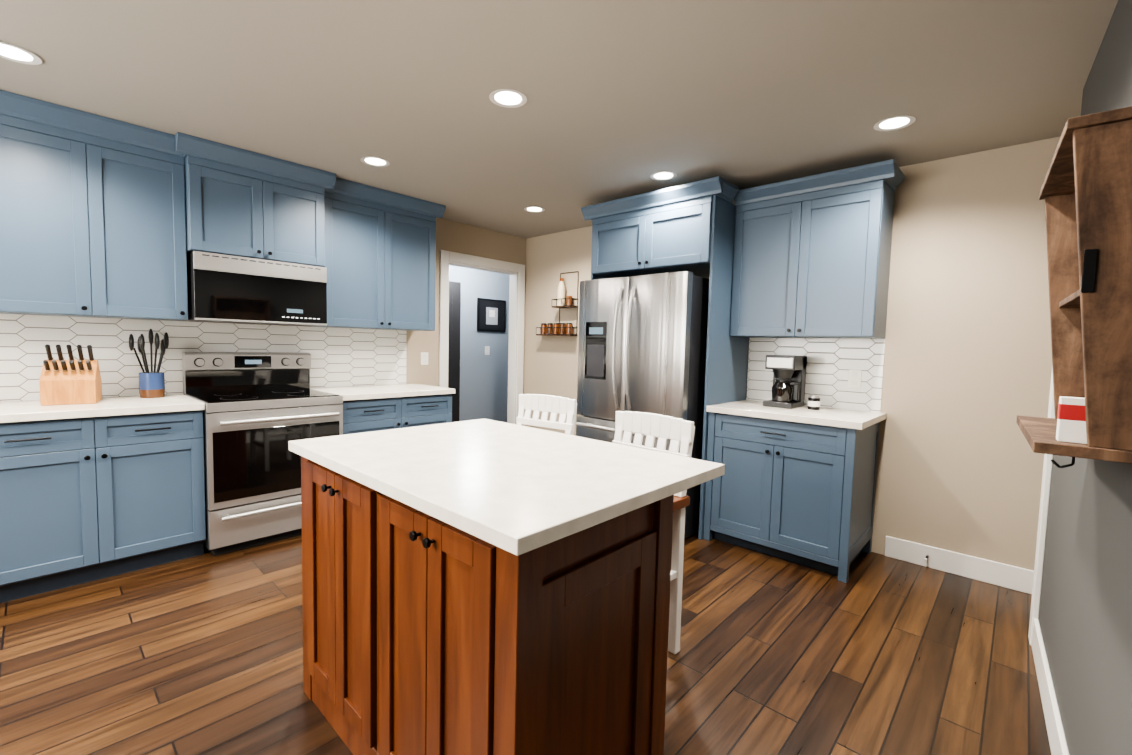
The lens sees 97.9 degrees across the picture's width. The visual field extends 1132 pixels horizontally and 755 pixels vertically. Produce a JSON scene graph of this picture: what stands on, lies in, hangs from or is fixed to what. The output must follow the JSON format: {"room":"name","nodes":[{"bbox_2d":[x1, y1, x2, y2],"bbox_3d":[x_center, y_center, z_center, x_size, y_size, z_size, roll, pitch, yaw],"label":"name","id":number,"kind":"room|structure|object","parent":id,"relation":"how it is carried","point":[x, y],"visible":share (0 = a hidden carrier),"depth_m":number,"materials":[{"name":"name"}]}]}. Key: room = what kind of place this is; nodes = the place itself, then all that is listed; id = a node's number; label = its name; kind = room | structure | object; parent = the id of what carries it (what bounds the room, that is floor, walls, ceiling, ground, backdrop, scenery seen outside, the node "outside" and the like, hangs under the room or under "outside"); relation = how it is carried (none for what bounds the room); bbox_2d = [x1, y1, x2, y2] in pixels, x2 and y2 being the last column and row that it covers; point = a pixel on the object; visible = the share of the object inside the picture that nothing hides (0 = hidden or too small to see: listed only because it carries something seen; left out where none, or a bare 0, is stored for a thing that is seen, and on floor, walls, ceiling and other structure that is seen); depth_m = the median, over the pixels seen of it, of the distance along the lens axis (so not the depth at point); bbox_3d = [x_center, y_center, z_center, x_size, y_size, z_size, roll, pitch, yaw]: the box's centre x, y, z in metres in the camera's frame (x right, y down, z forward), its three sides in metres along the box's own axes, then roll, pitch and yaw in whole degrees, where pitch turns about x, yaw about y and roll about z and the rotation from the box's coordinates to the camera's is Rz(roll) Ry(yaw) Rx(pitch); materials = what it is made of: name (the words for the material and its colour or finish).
{"room":"kitchen","nodes":[
{"label":"kitchen","id":0,"kind":"room"},
{"bbox_2d":[0,218,527,422],"bbox_3d":[-1.797,-0.237,4.083,0.121,2.440,8.440,5,5,43],"label":"wall","id":1,"kind":"structure","parent":0,"point":[483,378],"depth_m":6.18,"materials":[{"name":"beige paint"}]},
{"bbox_2d":[0,110,111,317],"bbox_3d":[-2.810,-0.813,2.589,0.349,0.955,0.540,5,5,43],"label":"upper cabinet","id":2,"kind":"object","parent":1,"relation":"attached to","point":[102,217],"depth_m":2.53,"materials":[{"name":"blue wood"}]},
{"bbox_2d":[104,134,187,320],"bbox_3d":[-2.544,-0.825,2.875,0.349,0.955,0.477,5,5,43],"label":"upper cabinet","id":3,"kind":"object","parent":1,"relation":"attached to","point":[147,260],"depth_m":2.80,"materials":[{"name":"blue wood"}]},
{"bbox_2d":[0,314,406,401],"bbox_3d":[-2.445,-0.126,3.297,0.008,0.489,3.000,5,5,43],"label":"backsplash","id":4,"kind":"structure","parent":1,"relation":"attached to","point":[343,357],"depth_m":3.18,"materials":[{"name":"white tile"}]},
{"bbox_2d":[184,150,327,269],"bbox_3d":[-2.089,-1.047,3.294,0.419,0.545,0.765,5,5,43],"label":"upper cabinet","id":5,"kind":"object","parent":1,"relation":"attached to","point":[231,208],"depth_m":3.11,"materials":[{"name":"blue wood"}]},
{"bbox_2d":[182,251,326,325],"bbox_3d":[-2.088,-0.570,3.332,0.401,0.405,0.758,5,5,43],"label":"microwave","id":6,"kind":"object","parent":5,"relation":"attached to","point":[229,288],"visible":1,"depth_m":3.15,"materials":[{"name":"grey metal"}]},
{"bbox_2d":[311,190,439,330],"bbox_3d":[-1.538,-0.871,3.956,0.349,0.955,0.911,5,5,43],"label":"upper cabinet","id":7,"kind":"object","parent":1,"relation":"attached to","point":[381,272],"depth_m":3.81,"materials":[{"name":"blue wood"}]},
{"bbox_2d":[421,352,427,364],"bbox_3d":[-1.298,-0.173,4.529,0.008,0.115,0.075,5,5,43],"label":"electrical outlet plate","id":8,"kind":"object","parent":1,"relation":"attached to","point":[424,355],"depth_m":4.53,"materials":[{"name":"white plastic"}]},
{"bbox_2d":[448,281,461,421],"bbox_3d":[-1.593,-0.145,5.815,0.075,2.018,0.847,5,5,43],"label":"door leaf","id":9,"kind":"structure","parent":1,"relation":"in","point":[455,302],"depth_m":6.04,"materials":[{"name":"grey wood"}]},
{"bbox_2d":[439,250,524,424],"bbox_3d":[-0.882,-0.134,5.077,0.156,2.150,1.055,5,5,43],"label":"door frame","id":10,"kind":"structure","parent":1,"relation":"attached to","point":[516,336],"depth_m":5.29,"materials":[{"name":"white wood"}]},
{"bbox_2d":[485,346,489,354],"bbox_3d":[-1.029,-0.352,6.453,0.008,0.115,0.075,5,5,43],"label":"electrical outlet plate","id":11,"kind":"object","parent":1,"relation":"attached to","point":[487,348],"depth_m":6.45,"materials":[{"name":"white plastic"}]},
{"bbox_2d":[477,298,505,331],"bbox_3d":[-0.972,-0.813,6.461,0.024,0.420,0.460,5,5,43],"label":"picture frame","id":12,"kind":"object","parent":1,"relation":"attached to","point":[491,315],"visible":1,"depth_m":6.44,"materials":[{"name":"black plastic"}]},
{"bbox_2d":[0,532,1050,754],"bbox_3d":[-0.187,1.144,2.643,6.840,0.050,8.600,5,5,43],"label":"floor","id":13,"kind":"structure","parent":0,"point":[878,654],"depth_m":2.00,"materials":[{"name":"brown wood"}]},
{"bbox_2d":[0,408,205,602],"bbox_3d":[-2.643,0.617,2.708,0.609,0.876,0.973,5,5,43],"label":"base cabinet","id":14,"kind":"object","parent":13,"relation":"on","point":[105,487],"depth_m":2.53,"materials":[{"name":"blue wood"}]},
{"bbox_2d":[0,394,203,423],"bbox_3d":[-2.764,0.167,2.512,0.626,0.040,1.399,5,5,43],"label":"countertop","id":15,"kind":"structure","parent":14,"relation":"on","point":[11,412],"depth_m":2.57,"materials":[{"name":"white stone"}]},
{"bbox_2d":[39,344,101,405],"bbox_3d":[-2.697,-0.021,2.692,0.210,0.316,0.236,-1,5,-37],"label":"knife block","id":16,"kind":"object","parent":15,"relation":"on","point":[71,380],"visible":1,"depth_m":2.63,"materials":[{"name":"brown wood"}]},
{"bbox_2d":[129,328,168,397],"bbox_3d":[-2.529,-0.089,2.994,0.200,0.420,0.185,5,5,43],"label":"utensil crock","id":17,"kind":"object","parent":15,"relation":"on","point":[152,384],"visible":1,"depth_m":2.97,"materials":[{"name":"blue ceramic"}]},
{"bbox_2d":[182,352,342,555],"bbox_3d":[-1.998,0.437,3.291,0.713,1.190,0.762,5,5,43],"label":"range","id":18,"kind":"object","parent":13,"relation":"on","point":[261,410],"visible":0.9,"depth_m":3.08,"materials":[{"name":"grey metal"}]},
{"bbox_2d":[342,396,451,434],"bbox_3d":[-1.477,0.563,3.961,0.609,0.876,0.912,5,5,43],"label":"base cabinet","id":19,"kind":"object","parent":13,"relation":"on","point":[359,416],"depth_m":3.70,"materials":[{"name":"blue wood"}]},
{"bbox_2d":[310,384,454,399],"bbox_3d":[-1.450,0.107,3.923,0.626,0.040,0.923,5,5,43],"label":"countertop","id":20,"kind":"structure","parent":19,"relation":"on","point":[372,392],"depth_m":3.79,"materials":[{"name":"white stone"}]},
{"bbox_2d":[289,419,724,754],"bbox_3d":[-0.255,0.714,1.684,1.225,0.930,0.875,5,5,43],"label":"kitchen island","id":21,"kind":"object","parent":13,"relation":"on","point":[482,587],"visible":1,"depth_m":1.27,"materials":[{"name":"brown wood"}]},
{"bbox_2d":[516,394,576,434],"bbox_3d":[-0.233,0.608,2.784,0.420,0.999,0.437,4,5,35],"label":"stool","id":22,"kind":"object","parent":13,"relation":"on","point":[564,407],"visible":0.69,"depth_m":2.88,"materials":[{"name":"white wood"}]},
{"bbox_2d":[576,271,708,538],"bbox_3d":[0.661,0.175,3.749,0.910,1.780,0.899,5,5,43],"label":"refrigerator","id":23,"kind":"object","parent":13,"relation":"on","point":[642,343],"visible":0.54,"depth_m":3.37,"materials":[{"name":"grey metal"}]},
{"bbox_2d":[612,411,694,653],"bbox_3d":[0.239,0.664,2.100,0.440,0.999,0.458,5,5,43],"label":"stool","id":24,"kind":"object","parent":13,"relation":"on","point":[663,428],"visible":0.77,"depth_m":2.09,"materials":[{"name":"white wood"}]},
{"bbox_2d":[581,176,748,539],"bbox_3d":[0.753,-0.125,3.821,1.150,2.375,0.714,5,5,43],"label":"tall cabinet","id":25,"kind":"object","parent":13,"relation":"on","point":[689,227],"visible":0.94,"depth_m":3.41,"materials":[{"name":"blue wood"}]},
{"bbox_2d":[703,400,886,582],"bbox_3d":[1.473,0.662,3.232,0.909,0.915,0.644,5,5,43],"label":"base cabinet","id":26,"kind":"object","parent":13,"relation":"on","point":[797,485],"visible":0.98,"depth_m":2.99,"materials":[{"name":"blue wood"}]},
{"bbox_2d":[763,355,806,408],"bbox_3d":[1.492,0.023,3.349,0.200,0.345,0.250,5,5,43],"label":"coffee maker","id":27,"kind":"object","parent":26,"relation":"on","point":[789,381],"visible":0.98,"depth_m":3.28,"materials":[{"name":"silver plastic"}]},
{"bbox_2d":[808,395,819,409],"bbox_3d":[1.617,0.162,3.217,0.074,0.090,0.074,5,5,43],"label":"canister","id":28,"kind":"object","parent":26,"relation":"on","point":[813,402],"visible":1,"depth_m":3.19,"materials":[{"name":"white plastic"}]},
{"bbox_2d":[0,0,1117,237],"bbox_3d":[-0.127,-1.340,2.481,6.840,0.050,8.600,5,5,43],"label":"ceiling","id":29,"kind":"structure","parent":0,"point":[626,98],"depth_m":2.17,"materials":[{"name":"grey paint"}]},
{"bbox_2d":[0,42,41,64],"bbox_3d":[-2.276,-1.332,2.021,0.175,0.002,0.175,4,4,34],"label":"recessed light","id":30,"kind":"object","parent":29,"relation":"in","point":[7,51],"depth_m":2.04,"materials":[{"name":"white plastic"}]},
{"bbox_2d":[361,157,389,166],"bbox_3d":[-1.220,-1.380,3.155,0.175,0.002,0.175,4,4,34],"label":"recessed light","id":31,"kind":"object","parent":29,"relation":"in","point":[373,161],"depth_m":3.16,"materials":[{"name":"white"}]},
{"bbox_2d":[489,89,526,107],"bbox_3d":[-0.270,-1.302,2.301,0.175,0.002,0.175,4,4,34],"label":"recessed light","id":32,"kind":"object","parent":29,"relation":"in","point":[508,98],"depth_m":2.30,"materials":[{"name":"white"}]},
{"bbox_2d":[524,207,544,211],"bbox_3d":[-0.267,-1.424,4.179,0.175,0.002,0.175,4,4,34],"label":"recessed light","id":33,"kind":"object","parent":29,"relation":"in","point":[530,209],"depth_m":4.18,"materials":[{"name":"white plastic"}]},
{"bbox_2d":[650,172,676,180],"bbox_3d":[0.650,-1.344,3.289,0.175,0.002,0.175,4,4,34],"label":"recessed light","id":34,"kind":"object","parent":29,"relation":"in","point":[661,176],"depth_m":3.29,"materials":[{"name":"white plastic"}]},
{"bbox_2d":[874,115,915,130],"bbox_3d":[1.635,-1.266,2.457,0.175,0.002,0.175,4,4,34],"label":"recessed light","id":35,"kind":"object","parent":29,"relation":"in","point":[897,122],"depth_m":2.46,"materials":[{"name":"white"}]},
{"bbox_2d":[524,136,1060,569],"bbox_3d":[1.562,-0.126,3.639,5.370,2.440,0.120,5,5,43],"label":"wall","id":36,"kind":"structure","parent":0,"point":[966,382],"depth_m":2.89,"materials":[{"name":"beige paint"}]},
{"bbox_2d":[536,271,578,335],"bbox_3d":[-0.091,-0.742,4.991,0.487,0.636,0.115,5,5,43],"label":"shelf","id":37,"kind":"object","parent":36,"relation":"attached to","point":[556,329],"visible":1,"depth_m":4.91,"materials":[{"name":"black metal"}]},
{"bbox_2d":[746,338,884,411],"bbox_3d":[1.694,-0.031,3.431,0.872,0.484,0.008,5,5,43],"label":"backsplash","id":38,"kind":"structure","parent":36,"relation":"attached to","point":[831,362],"depth_m":3.34,"materials":[{"name":"white tile"}]},
{"bbox_2d":[730,159,904,337],"bbox_3d":[1.597,-0.755,3.220,0.927,0.980,0.404,5,5,43],"label":"upper cabinet","id":39,"kind":"object","parent":36,"relation":"attached to","point":[812,256],"visible":0.96,"depth_m":3.07,"materials":[{"name":"blue wood"}]},
{"bbox_2d":[848,370,861,387],"bbox_3d":[1.894,0.008,3.236,0.075,0.115,0.008,5,5,43],"label":"electrical outlet plate","id":40,"kind":"object","parent":36,"relation":"attached to","point":[854,378],"depth_m":3.23,"materials":[{"name":"white plastic"}]},
{"bbox_2d":[884,536,1027,591],"bbox_3d":[2.595,1.123,2.620,1.540,0.130,0.043,5,5,43],"label":"baseboard","id":41,"kind":"structure","parent":36,"relation":"attached to","point":[1024,580],"depth_m":2.89,"materials":[{"name":"white wood"}]},
{"bbox_2d":[1032,0,1131,754],"bbox_3d":[0.505,0.081,0.064,0.443,2.440,5.419,5,5,43],"label":"wall","id":42,"kind":"structure","parent":0,"point":[1085,617],"depth_m":1.40,"materials":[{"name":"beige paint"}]},
{"bbox_2d":[1024,370,1068,754],"bbox_3d":[0.419,0.236,0.106,0.317,2.120,5.516,5,5,43],"label":"baseboard","id":43,"kind":"structure","parent":42,"relation":"attached to","point":[1057,740],"depth_m":2.14,"materials":[{"name":"white wood"}]},
{"bbox_2d":[1016,106,1131,467],"bbox_3d":[1.309,-0.178,1.258,0.169,0.754,0.630,4,5,40],"label":"shelf","id":44,"kind":"object","parent":42,"relation":"attached to","point":[1085,193],"visible":1,"depth_m":1.04,"materials":[{"name":"brown wood"}]}
]}

